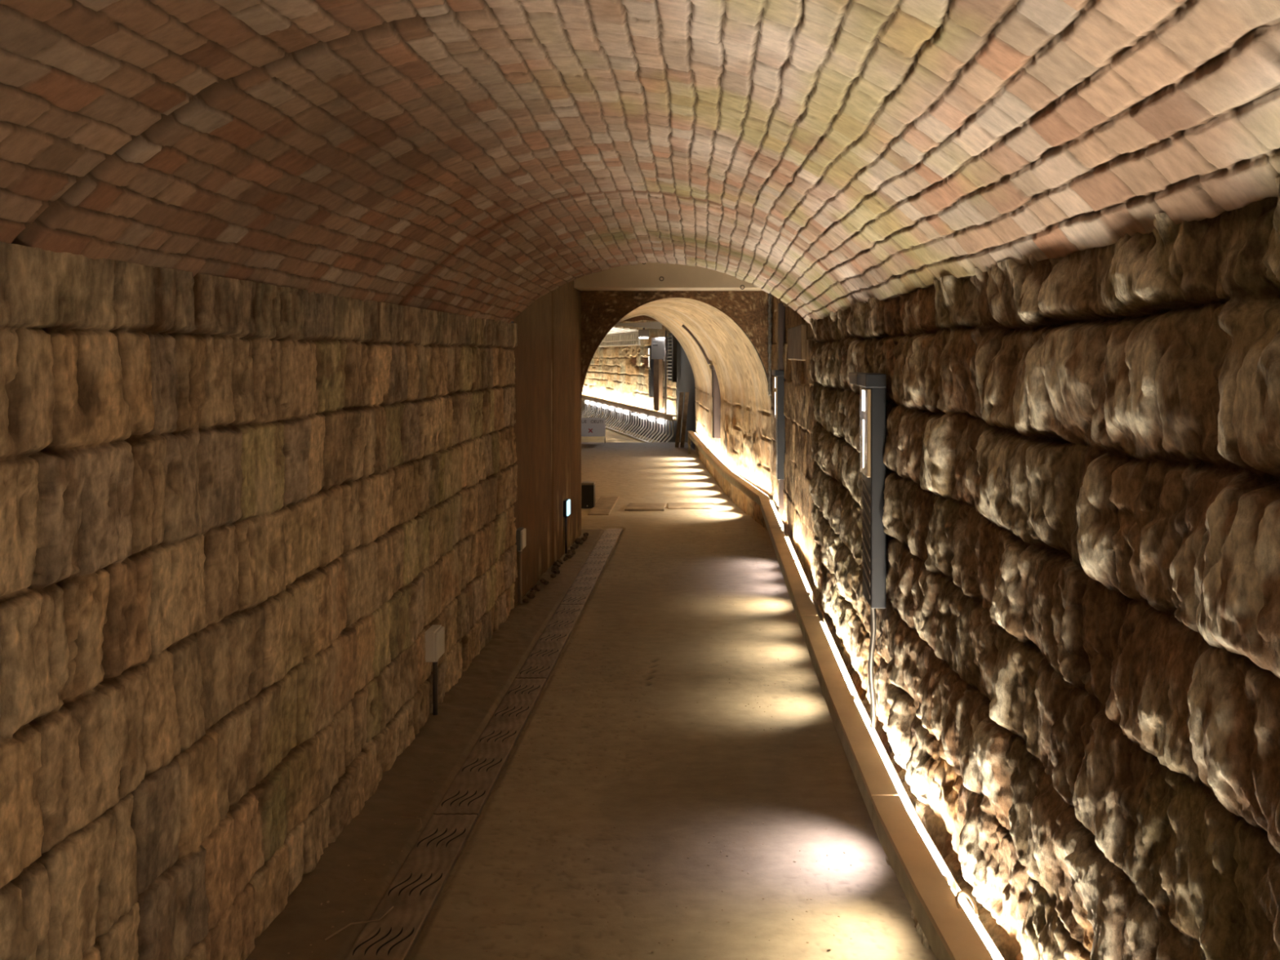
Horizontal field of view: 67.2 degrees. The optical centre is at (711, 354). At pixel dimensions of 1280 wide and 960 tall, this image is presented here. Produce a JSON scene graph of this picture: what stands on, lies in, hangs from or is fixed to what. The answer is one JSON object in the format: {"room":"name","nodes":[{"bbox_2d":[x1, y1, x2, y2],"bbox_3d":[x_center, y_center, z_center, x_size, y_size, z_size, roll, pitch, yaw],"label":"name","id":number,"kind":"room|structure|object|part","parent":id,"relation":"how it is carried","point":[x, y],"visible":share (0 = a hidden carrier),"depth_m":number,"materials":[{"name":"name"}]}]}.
{"room":"underground passage","nodes":[
{"label":"underground passage","id":0,"kind":"room"},
{"bbox_2d":[0,241,517,959],"bbox_3d":[-1.369,0.779,2.523,0.298,1.982,8.245,0,0,-2],"label":"wall","id":1,"kind":"structure","parent":0,"point":[237,517],"depth_m":2.61,"materials":[{"name":"stone"}]},
{"bbox_2d":[425,624,444,715],"bbox_3d":[-1.324,1.532,4.600,0.062,0.437,0.130,0,0,0],"label":"wall box","id":2,"kind":"object","parent":1,"relation":"attached to","point":[435,634],"visible":0.96,"depth_m":4.58,"materials":[{"name":"white plastic"}]},
{"bbox_2d":[513,280,581,606],"bbox_3d":[-1.306,0.310,7.940,0.017,2.920,2.722,0,0,2],"label":"door","id":3,"kind":"structure","parent":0,"point":[547,428],"depth_m":7.75,"materials":[{"name":"brown wood"}]},
{"bbox_2d":[515,527,525,603],"bbox_3d":[-1.334,1.483,6.700,0.062,0.534,0.130,0,0,0],"label":"wall box","id":4,"kind":"object","parent":3,"relation":"attached to","point":[521,531],"visible":0.94,"depth_m":6.69,"materials":[{"name":"grey plastic"}]},
{"bbox_2d":[563,498,570,553],"bbox_3d":[-1.274,1.512,8.420,0.062,0.477,0.130,0,0,0],"label":"wall box","id":5,"kind":"object","parent":3,"relation":"attached to","point":[566,502],"visible":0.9,"depth_m":8.41,"materials":[{"name":"grey metal"}]},
{"bbox_2d":[245,442,937,959],"bbox_3d":[-1.550,1.935,8.752,4.540,0.436,20.705,0,0,0],"label":"floor","id":6,"kind":"structure","parent":0,"point":[576,926],"depth_m":3.87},
{"bbox_2d":[324,906,393,940],"bbox_3d":[-1.068,1.741,2.933,0.220,0.011,0.043,0,0,-42],"label":"stem","id":7,"kind":"object","parent":6,"relation":"on","point":[384,914],"visible":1,"depth_m":2.93,"materials":[{"name":"beige"}]},
{"bbox_2d":[344,814,477,959],"bbox_3d":[-0.972,1.760,2.881,0.171,0.033,1.522,0,0,0],"label":"drain cover","id":8,"kind":"object","parent":6,"relation":"on","point":[415,889],"visible":1,"depth_m":3.12,"materials":[{"name":"black"}]},
{"bbox_2d":[400,816,422,831],"bbox_3d":[-1.101,1.741,3.576,0.053,0.011,0.159,0,0,-40],"label":"stem","id":9,"kind":"object","parent":6,"relation":"on","point":[401,816],"visible":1,"depth_m":3.60,"materials":[{"name":"beige"}]},
{"bbox_2d":[433,678,546,817],"bbox_3d":[-0.972,1.760,4.411,0.171,0.033,1.522,0,0,0],"label":"drain cover","id":10,"kind":"object","parent":6,"relation":"on","point":[470,789],"visible":0.98,"depth_m":4.21,"materials":[{"name":"black metal"}]},
{"bbox_2d":[522,599,528,603],"bbox_3d":[-1.298,1.728,6.726,0.041,0.032,0.040,0,0,39],"label":"chip","id":11,"kind":"object","parent":6,"relation":"on","point":[525,601],"visible":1,"depth_m":6.71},
{"bbox_2d":[526,591,535,599],"bbox_3d":[-1.287,1.722,6.851,0.060,0.052,0.063,0,0,-12],"label":"chip","id":12,"kind":"object","parent":6,"relation":"on","point":[531,595],"visible":1,"depth_m":6.83,"materials":[{"name":"brown stone"}]},
{"bbox_2d":[530,584,542,591],"bbox_3d":[-1.286,1.719,7.061,0.076,0.059,0.068,0,0,36],"label":"chip","id":13,"kind":"object","parent":6,"relation":"on","point":[537,588],"visible":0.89,"depth_m":7.04,"materials":[{"name":"brown stone"}]},
{"bbox_2d":[515,604,584,680],"bbox_3d":[-0.972,1.760,5.941,0.171,0.033,1.522,0,0,0],"label":"drain cover","id":14,"kind":"object","parent":6,"relation":"on","point":[542,660],"visible":1,"depth_m":5.79,"materials":[{"name":"black metal"}]},
{"bbox_2d":[550,573,555,577],"bbox_3d":[-1.236,1.730,7.496,0.045,0.036,0.044,0,0,22],"label":"chip","id":15,"kind":"object","parent":6,"relation":"on","point":[553,575],"visible":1,"depth_m":7.48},
{"bbox_2d":[551,565,559,573],"bbox_3d":[-1.252,1.722,7.684,0.065,0.056,0.070,0,0,0],"label":"chip","id":16,"kind":"object","parent":6,"relation":"on","point":[554,567],"visible":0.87,"depth_m":7.66,"materials":[{"name":"brown stone"}]},
{"bbox_2d":[552,561,560,567],"bbox_3d":[-1.262,1.721,7.856,0.065,0.056,0.061,0,0,24],"label":"chip","id":17,"kind":"object","parent":6,"relation":"on","point":[556,563],"visible":0.75,"depth_m":7.84,"materials":[{"name":"brown stone"}]},
{"bbox_2d":[553,568,559,573],"bbox_3d":[-1.224,1.726,7.623,0.049,0.041,0.054,0,0,0],"label":"chip","id":18,"kind":"object","parent":6,"relation":"on","point":[556,571],"visible":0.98,"depth_m":7.61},
{"bbox_2d":[564,553,573,558],"bbox_3d":[-1.214,1.724,8.196,0.074,0.045,0.060,0,0,0],"label":"chip","id":19,"kind":"object","parent":6,"relation":"on","point":[568,555],"visible":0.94,"depth_m":8.18,"materials":[{"name":"brown stone"}]},
{"bbox_2d":[568,548,575,555],"bbox_3d":[-1.217,1.725,8.371,0.068,0.054,0.064,0,0,0],"label":"chip","id":20,"kind":"object","parent":6,"relation":"on","point":[572,550],"visible":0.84,"depth_m":8.36,"materials":[{"name":"brown stone"}]},
{"bbox_2d":[574,537,581,544],"bbox_3d":[-1.229,1.722,8.855,0.068,0.054,0.060,0,0,42],"label":"chip","id":21,"kind":"object","parent":6,"relation":"on","point":[577,540],"visible":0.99,"depth_m":8.84,"materials":[{"name":"brown stone"}]},
{"bbox_2d":[287,546,871,959],"bbox_3d":[-0.403,1.747,5.541,1.797,0.005,6.491,0,0,0],"label":"grit","id":22,"kind":"object","parent":6,"relation":"on","point":[763,898],"visible":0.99,"depth_m":3.49,"materials":[{"name":"beige gravel"}]},
{"bbox_2d":[577,539,583,544],"bbox_3d":[-1.198,1.725,8.816,0.051,0.046,0.052,0,0,0],"label":"chip","id":23,"kind":"object","parent":6,"relation":"on","point":[580,542],"visible":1,"depth_m":8.80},
{"bbox_2d":[560,557,608,605],"bbox_3d":[-0.972,1.760,7.471,0.171,0.033,1.522,0,0,0],"label":"drain cover","id":24,"kind":"object","parent":6,"relation":"on","point":[583,585],"visible":0.98,"depth_m":7.35,"materials":[{"name":"black metal"}]},
{"bbox_2d":[581,481,595,508],"bbox_3d":[-1.404,1.605,10.970,0.148,0.290,0.149,0,0,0],"label":"box","id":25,"kind":"object","parent":6,"relation":"on","point":[588,488],"visible":0.95,"depth_m":10.90,"materials":[{"name":"black plastic"}]},
{"bbox_3d":[-1.404,1.472,10.970,0.148,0.024,0.149,0,0,0],"label":"lid","id":26,"kind":"part","parent":25,"relation":"part of","materials":[{"name":"grey metal"}]},
{"bbox_2d":[581,417,605,443],"bbox_3d":[-2.374,1.500,18.948,0.571,0.500,0.022,0,0,0],"label":"sign","id":27,"kind":"object","parent":6,"relation":"on","point":[590,427],"visible":0.94,"depth_m":18.94,"materials":[{"name":"white plastic"}]},
{"bbox_2d":[587,496,618,515],"bbox_3d":[-1.233,1.754,11.100,0.238,0.032,1.300,0,0,0],"label":"paving slab","id":28,"kind":"object","parent":6,"relation":"on","point":[604,505],"visible":0.86,"depth_m":11.03,"materials":[{"name":"beige stone"}]},
{"bbox_2d":[588,528,622,558],"bbox_3d":[-0.972,1.760,8.930,0.171,0.033,1.380,0,0,0],"label":"drain cover","id":29,"kind":"object","parent":6,"relation":"on","point":[604,547],"visible":1,"depth_m":8.84,"materials":[{"name":"black metal"}]},
{"bbox_2d":[624,502,666,511],"bbox_3d":[-0.745,1.748,10.935,0.444,0.044,0.430,0,0,0],"label":"paving slab","id":30,"kind":"object","parent":6,"relation":"on","point":[632,506],"visible":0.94,"depth_m":10.84,"materials":[{"name":"beige stone"}]},
{"bbox_2d":[675,392,684,447],"bbox_3d":[-0.600,1.232,18.115,0.078,1.025,0.276,0,0,24],"label":"plank","id":31,"kind":"object","parent":6,"relation":"on","point":[681,397],"visible":1,"depth_m":18.10,"materials":[{"name":"brown wood"}]},
{"bbox_2d":[680,392,688,447],"bbox_3d":[-0.500,1.232,18.115,0.078,1.025,0.276,0,0,24],"label":"plank","id":32,"kind":"object","parent":6,"relation":"on","point":[686,394],"visible":1,"depth_m":18.10,"materials":[{"name":"brown wood"}]},
{"bbox_2d":[667,502,713,509],"bbox_3d":[-0.242,1.754,11.050,0.540,0.033,0.400,0,0,0],"label":"paving slab","id":33,"kind":"object","parent":6,"relation":"on","point":[670,505],"visible":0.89,"depth_m":11.02,"materials":[{"name":"beige stone"}]},
{"bbox_2d":[687,431,708,453],"bbox_3d":[-0.225,1.550,15.560,0.123,0.400,2.802,0,0,-5],"label":"board","id":34,"kind":"object","parent":6,"relation":"on","point":[692,436],"visible":0.9,"depth_m":15.66,"materials":[{"name":"beige wood"}]},
{"bbox_3d":[-0.387,1.560,16.919,0.040,0.381,0.055,0,0,-5],"label":"leg","id":35,"kind":"part","parent":34,"relation":"part of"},
{"bbox_3d":[-0.274,1.404,15.556,0.017,0.068,2.802,0,0,-5],"label":"rail","id":36,"kind":"part","parent":34,"relation":"part of","materials":[{"name":"brown wood"}]},
{"bbox_2d":[512,408,676,442],"bbox_3d":[-4.000,2.050,27.550,10.000,0.021,16.900,0,0,0],"label":"floor","id":37,"kind":"structure","parent":0,"point":[611,436],"depth_m":23.50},
{"bbox_2d":[581,398,677,442],"bbox_3d":[-2.866,1.742,27.035,0.400,0.595,12.850,0,0,-18],"label":"skirt","id":38,"kind":"object","parent":37,"relation":"on","point":[666,432],"visible":0.69,"depth_m":24.45,"materials":[{"name":"white paint"}]},
{"bbox_3d":[-2.787,1.455,27.060,0.035,0.020,12.850,0,0,-18],"label":"rail","id":39,"kind":"part","parent":38,"relation":"part of","materials":[{"name":"white paint"}]},
{"bbox_3d":[-3.037,2.020,26.980,0.040,0.030,12.850,0,0,-18],"label":"rail","id":40,"kind":"part","parent":38,"relation":"part of","materials":[{"name":"white paint"}]},
{"bbox_2d":[581,394,676,421],"bbox_3d":[-2.743,1.390,27.127,0.220,0.120,13.150,0,0,-18],"label":"board","id":41,"kind":"object","parent":38,"relation":"on","point":[633,408],"visible":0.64,"depth_m":24.58,"materials":[{"name":"brown wood"}]},
{"bbox_2d":[622,409,628,414],"bbox_3d":[-2.235,1.515,25.153,0.023,0.100,0.600,0,0,-18],"label":"light","id":42,"kind":"object","parent":41,"relation":"attached to","point":[624,411],"visible":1,"depth_m":25.12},
{"bbox_2d":[639,413,645,418],"bbox_3d":[-1.679,1.515,23.419,0.023,0.100,0.600,0,0,-18],"label":"light","id":43,"kind":"object","parent":41,"relation":"attached to","point":[642,416],"visible":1,"depth_m":23.32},
{"bbox_2d":[648,416,654,421],"bbox_3d":[-1.405,1.515,22.562,0.023,0.100,0.600,0,0,-18],"label":"light","id":44,"kind":"object","parent":41,"relation":"attached to","point":[650,418],"visible":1,"depth_m":22.55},
{"bbox_2d":[653,359,662,411],"bbox_3d":[-1.254,0.723,22.642,0.090,1.215,0.500,0,0,-18],"label":"post","id":45,"kind":"object","parent":41,"relation":"on","point":[658,363],"visible":1,"depth_m":22.43,"materials":[{"name":"brown wood"}]},
{"bbox_2d":[657,418,664,423],"bbox_3d":[-1.143,1.515,21.743,0.023,0.100,0.600,0,0,-18],"label":"light","id":46,"kind":"object","parent":41,"relation":"attached to","point":[659,420],"visible":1,"depth_m":21.70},
{"bbox_2d":[664,330,666,413],"bbox_3d":[-1.016,0.400,21.458,0.039,1.860,0.040,0,0,0],"label":"pipe","id":47,"kind":"object","parent":41,"relation":"on","point":[665,331],"visible":1,"depth_m":21.45,"materials":[{"name":"silver metal"}]},
{"bbox_2d":[511,304,720,321],"bbox_3d":[-2.150,-1.121,19.307,4.701,0.919,0.147,0,0,0],"label":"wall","id":48,"kind":"structure","parent":0,"point":[643,317],"depth_m":19.32,"materials":[{"name":"beige stone"}]},
{"bbox_2d":[606,326,638,334],"bbox_3d":[-3.852,-0.659,27.638,1.750,0.158,10.500,0,0,-18],"label":"ceiling","id":49,"kind":"structure","parent":0,"point":[614,330],"depth_m":24.38,"materials":[{"name":"white paint"}]},
{"bbox_2d":[598,332,640,346],"bbox_3d":[-3.224,-0.395,28.416,0.060,0.330,9.400,0,0,-18],"label":"frieze","id":50,"kind":"object","parent":49,"relation":"attached to","point":[624,339],"visible":0.52,"depth_m":25.85,"materials":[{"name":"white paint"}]},
{"bbox_3d":[-3.224,-0.245,28.416,0.060,0.030,9.400,0,0,-18],"label":"rail","id":51,"kind":"part","parent":50,"relation":"part of","materials":[{"name":"white paint"}]},
{"bbox_3d":[-3.224,-0.365,28.416,0.060,0.030,9.400,0,0,-18],"label":"rail","id":52,"kind":"part","parent":50,"relation":"part of","materials":[{"name":"white paint"}]},
{"bbox_3d":[-3.224,-0.545,28.416,0.060,0.030,9.400,0,0,-18],"label":"rail","id":53,"kind":"part","parent":50,"relation":"part of","materials":[{"name":"white paint"}]},
{"bbox_2d":[638,327,648,337],"bbox_3d":[-1.582,-0.540,22.532,0.240,0.320,0.170,0,0,0],"label":"floodlight","id":54,"kind":"object","parent":49,"relation":"attached to","point":[643,333],"visible":0.95,"depth_m":22.45,"materials":[{"name":"grey metal"}]},
{"bbox_2d":[582,320,676,420],"bbox_3d":[-2.731,0.475,27.735,0.111,3.250,13.000,0,0,-18],"label":"wall","id":55,"kind":"structure","parent":0,"point":[618,374],"depth_m":26.15,"materials":[{"name":"stone"}]},
{"bbox_2d":[645,346,653,397],"bbox_3d":[-1.502,0.423,23.611,0.132,1.254,0.373,0,0,-18],"label":"wall lamp","id":56,"kind":"object","parent":55,"relation":"attached to","point":[651,362],"visible":0.79,"depth_m":23.44,"materials":[{"name":"grey metal"}]},
{"bbox_2d":[651,337,667,360],"bbox_3d":[-1.133,-0.120,22.182,0.220,0.540,1.350,0,0,-18],"label":"upper cabinet","id":57,"kind":"object","parent":55,"relation":"attached to","point":[657,344],"visible":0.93,"depth_m":22.16,"materials":[{"name":"grey metal"}]},
{"bbox_2d":[616,321,662,328],"bbox_3d":[-1.486,-0.595,19.993,1.041,0.150,0.145,0,0,20],"label":"beam","id":58,"kind":"structure","parent":0,"point":[656,325],"depth_m":19.88,"materials":[{"name":"grey metal"}]},
{"bbox_2d":[0,0,1279,323],"bbox_3d":[-0.373,-0.519,2.399,2.335,0.662,7.999,0,0,0],"label":"ceiling","id":59,"kind":"structure","parent":0,"point":[475,159],"depth_m":2.01,"materials":[{"name":"brick"}]},
{"bbox_2d":[581,297,771,529],"bbox_3d":[-1.165,0.376,13.245,2.943,2.748,8.141,0,0,-4],"label":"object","id":60,"kind":"structure","parent":0,"point":[745,401],"depth_m":10.89,"materials":[{"name":"beige stone"}]},
{"bbox_2d":[681,324,710,364],"bbox_3d":[-0.203,-0.132,12.780,0.384,0.538,0.035,0,0,0],"label":"conduit","id":61,"kind":"object","parent":60,"relation":"attached to","point":[682,326],"visible":1,"depth_m":12.77,"materials":[{"name":"black metal"}]},
{"bbox_2d":[709,365,720,438],"bbox_3d":[0.055,0.628,12.844,0.122,0.964,0.373,0,0,-6],"label":"wall lamp","id":62,"kind":"object","parent":60,"relation":"attached to","point":[716,396],"visible":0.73,"depth_m":12.66,"materials":[{"name":"grey paint"}]},
{"bbox_2d":[700,445,732,475],"bbox_3d":[0.043,1.400,12.730,0.131,0.100,2.864,0,0,-6],"label":"board","id":63,"kind":"object","parent":60,"relation":"attached to","point":[708,454],"visible":0.93,"depth_m":12.46,"materials":[{"name":"beige wood"}]},
{"bbox_3d":[-0.005,1.404,12.725,0.025,0.068,2.864,0,0,-6],"label":"rail","id":64,"kind":"part","parent":63,"relation":"part of","materials":[{"name":"wood"}]},
{"bbox_2d":[724,431,727,462],"bbox_3d":[0.186,1.140,11.900,0.026,0.380,0.026,0,0,0],"label":"conduit","id":65,"kind":"object","parent":60,"relation":"attached to","point":[726,439],"visible":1,"depth_m":11.89,"materials":[{"name":"silver metal"}]},
{"bbox_2d":[581,290,773,394],"bbox_3d":[-0.380,0.385,9.295,2.080,2.770,0.039,0,0,0],"label":"wall","id":66,"kind":"structure","parent":0,"point":[601,310],"depth_m":9.30,"materials":[{"name":"brown stone"}]},
{"bbox_2d":[573,261,762,290],"bbox_3d":[-0.340,-0.875,9.097,2.120,0.549,0.406,0,0,0],"label":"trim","id":67,"kind":"structure","parent":66,"relation":"attached to","point":[647,276],"depth_m":8.90,"materials":[{"name":"concrete"}]},
{"bbox_2d":[676,339,695,450],"bbox_3d":[-0.482,0.525,19.345,0.079,3.150,4.289,0,0,-7],"label":"wall","id":68,"kind":"structure","parent":0,"point":[685,376],"depth_m":19.16,"materials":[{"name":"black"}]},
{"bbox_2d":[666,333,676,382],"bbox_3d":[-0.884,0.060,21.128,0.090,1.080,0.610,0,0,-18],"label":"panel","id":69,"kind":"object","parent":68,"relation":"attached to","point":[672,340],"visible":0.95,"depth_m":20.86,"materials":[{"name":"black plastic"}]},
{"bbox_2d":[769,295,817,595],"bbox_3d":[0.617,0.510,7.550,0.061,2.520,3.601,0,0,-1],"label":"wall","id":70,"kind":"structure","parent":0,"point":[800,420],"depth_m":6.90,"materials":[{"name":"stone"}]},
{"bbox_2d":[722,469,771,504],"bbox_3d":[0.351,1.400,10.227,0.130,0.100,2.167,0,0,-9],"label":"board","id":71,"kind":"object","parent":70,"relation":"attached to","point":[747,488],"visible":0.88,"depth_m":10.03,"materials":[{"name":"beige wood"}]},
{"bbox_2d":[767,293,772,395],"bbox_3d":[0.566,-0.101,9.271,0.046,1.006,0.040,0,0,0],"label":"trim","id":72,"kind":"structure","parent":70,"relation":"attached to","point":[769,300],"depth_m":9.26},
{"bbox_2d":[759,496,786,537],"bbox_3d":[0.519,1.400,8.307,0.125,0.100,1.694,0,0,0],"label":"board","id":73,"kind":"object","parent":70,"relation":"attached to","point":[771,519],"visible":0.84,"depth_m":8.17,"materials":[{"name":"beige wood"}]},
{"bbox_3d":[0.470,1.404,8.303,0.016,0.068,1.686,0,0,0],"label":"rail","id":74,"kind":"part","parent":73,"relation":"part of","materials":[{"name":"brown wood"}]},
{"bbox_2d":[769,500,782,528],"bbox_3d":[0.557,1.386,8.375,0.025,0.022,1.350,0,0,0],"label":"tube","id":75,"kind":"object","parent":73,"relation":"on","point":[770,500],"visible":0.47,"depth_m":8.24,"materials":[{"name":"white plastic"}]},
{"bbox_2d":[772,302,785,519],"bbox_3d":[0.569,0.470,8.118,0.087,1.790,0.373,0,0,0],"label":"wall lamp","id":76,"kind":"object","parent":70,"relation":"attached to","point":[780,416],"visible":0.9,"depth_m":7.94,"materials":[{"name":"grey metal"}]},
{"bbox_2d":[787,324,808,360],"bbox_3d":[0.623,-0.080,6.800,0.075,0.240,1.100,0,0,0],"label":"trim","id":77,"kind":"structure","parent":70,"relation":"attached to","point":[797,335],"depth_m":6.54,"materials":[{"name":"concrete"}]},
{"bbox_2d":[808,177,1279,959],"bbox_3d":[0.682,0.779,2.107,0.342,1.982,7.413,0,0,1],"label":"wall","id":78,"kind":"structure","parent":0,"point":[1077,657],"depth_m":1.78,"materials":[{"name":"stone"}]},
{"bbox_2d":[770,528,824,631],"bbox_3d":[0.523,1.400,6.210,0.127,0.100,2.480,0,0,0],"label":"board","id":79,"kind":"object","parent":78,"relation":"attached to","point":[803,604],"visible":0.83,"depth_m":5.83,"materials":[{"name":"beige wood"}]},
{"bbox_3d":[0.474,1.404,6.210,0.016,0.068,2.480,0,0,0],"label":"rail","id":80,"kind":"part","parent":79,"relation":"part of","materials":[{"name":"brown wood"}]},
{"bbox_2d":[785,536,796,561],"bbox_3d":[0.560,1.386,6.840,0.024,0.022,0.820,0,0,0],"label":"tube","id":81,"kind":"object","parent":79,"relation":"attached to","point":[785,536],"visible":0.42,"depth_m":6.77,"materials":[{"name":"white plastic"}]},
{"bbox_2d":[795,561,810,595],"bbox_3d":[0.562,1.386,5.965,0.024,0.022,0.830,0,0,0],"label":"tube","id":82,"kind":"object","parent":79,"relation":"attached to","point":[795,562],"visible":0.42,"depth_m":5.88,"materials":[{"name":"white plastic"}]},
{"bbox_2d":[800,615,911,822],"bbox_3d":[0.534,1.400,3.953,0.130,0.100,2.015,0,0,-1],"label":"curb","id":83,"kind":"object","parent":78,"relation":"attached to","point":[870,772],"visible":0.93,"depth_m":3.56,"materials":[{"name":"beige"}]},
{"bbox_3d":[0.485,1.404,3.953,0.024,0.068,2.015,0,0,-1],"label":"rail","id":84,"kind":"part","parent":83,"relation":"part of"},
{"bbox_2d":[820,621,855,698],"bbox_3d":[0.567,1.386,4.411,0.022,0.022,1.080,0,0,0],"label":"tube","id":85,"kind":"object","parent":83,"relation":"attached to","point":[821,622],"visible":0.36,"depth_m":4.29,"materials":[{"name":"white plastic"}]},
{"bbox_2d":[853,698,948,881],"bbox_3d":[0.587,1.386,3.179,0.032,0.022,1.306,0,0,-2],"label":"tube","id":86,"kind":"object","parent":83,"relation":"on","point":[855,700],"visible":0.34,"depth_m":3.06,"materials":[{"name":"white plastic"}]},
{"bbox_2d":[848,372,886,608],"bbox_3d":[0.583,0.485,3.599,0.075,0.832,0.403,0,0,0],"label":"wall lamp","id":87,"kind":"object","parent":78,"relation":"attached to","point":[873,388],"visible":1,"depth_m":3.40,"materials":[{"name":"grey metal"}]},
{"bbox_2d":[867,606,876,728],"bbox_3d":[0.581,1.122,3.460,0.034,0.442,0.042,0,0,0],"label":"conduit","id":88,"kind":"object","parent":87,"relation":"hanging from","point":[873,634],"visible":0.97,"depth_m":3.45,"materials":[{"name":"silver metal"}]},
{"bbox_2d":[871,795,1004,959],"bbox_3d":[0.615,1.400,1.268,0.154,0.100,3.339,0,0,-2],"label":"curb","id":89,"kind":"object","parent":78,"relation":"attached to","point":[948,929],"visible":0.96,"depth_m":2.46,"materials":[{"name":"beige"}]},
{"bbox_3d":[0.566,1.404,1.268,0.048,0.068,3.337,0,0,-2],"label":"rail","id":90,"kind":"part","parent":89,"relation":"part of","materials":[{"name":"beige wood"}]},
{"bbox_2d":[955,890,977,916],"bbox_3d":[0.620,1.339,2.340,0.052,0.035,0.057,0,0,0],"label":"cable","id":91,"kind":"object","parent":89,"relation":"on","point":[961,892],"visible":1,"depth_m":2.34,"materials":[{"name":"beige plastic"}]},
{"bbox_2d":[949,884,995,959],"bbox_3d":[0.651,1.386,1.794,0.036,0.022,1.387,0,0,-2],"label":"tube","id":92,"kind":"object","parent":89,"relation":"on","point":[952,888],"visible":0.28,"depth_m":2.32,"materials":[{"name":"white plastic"}]}
]}

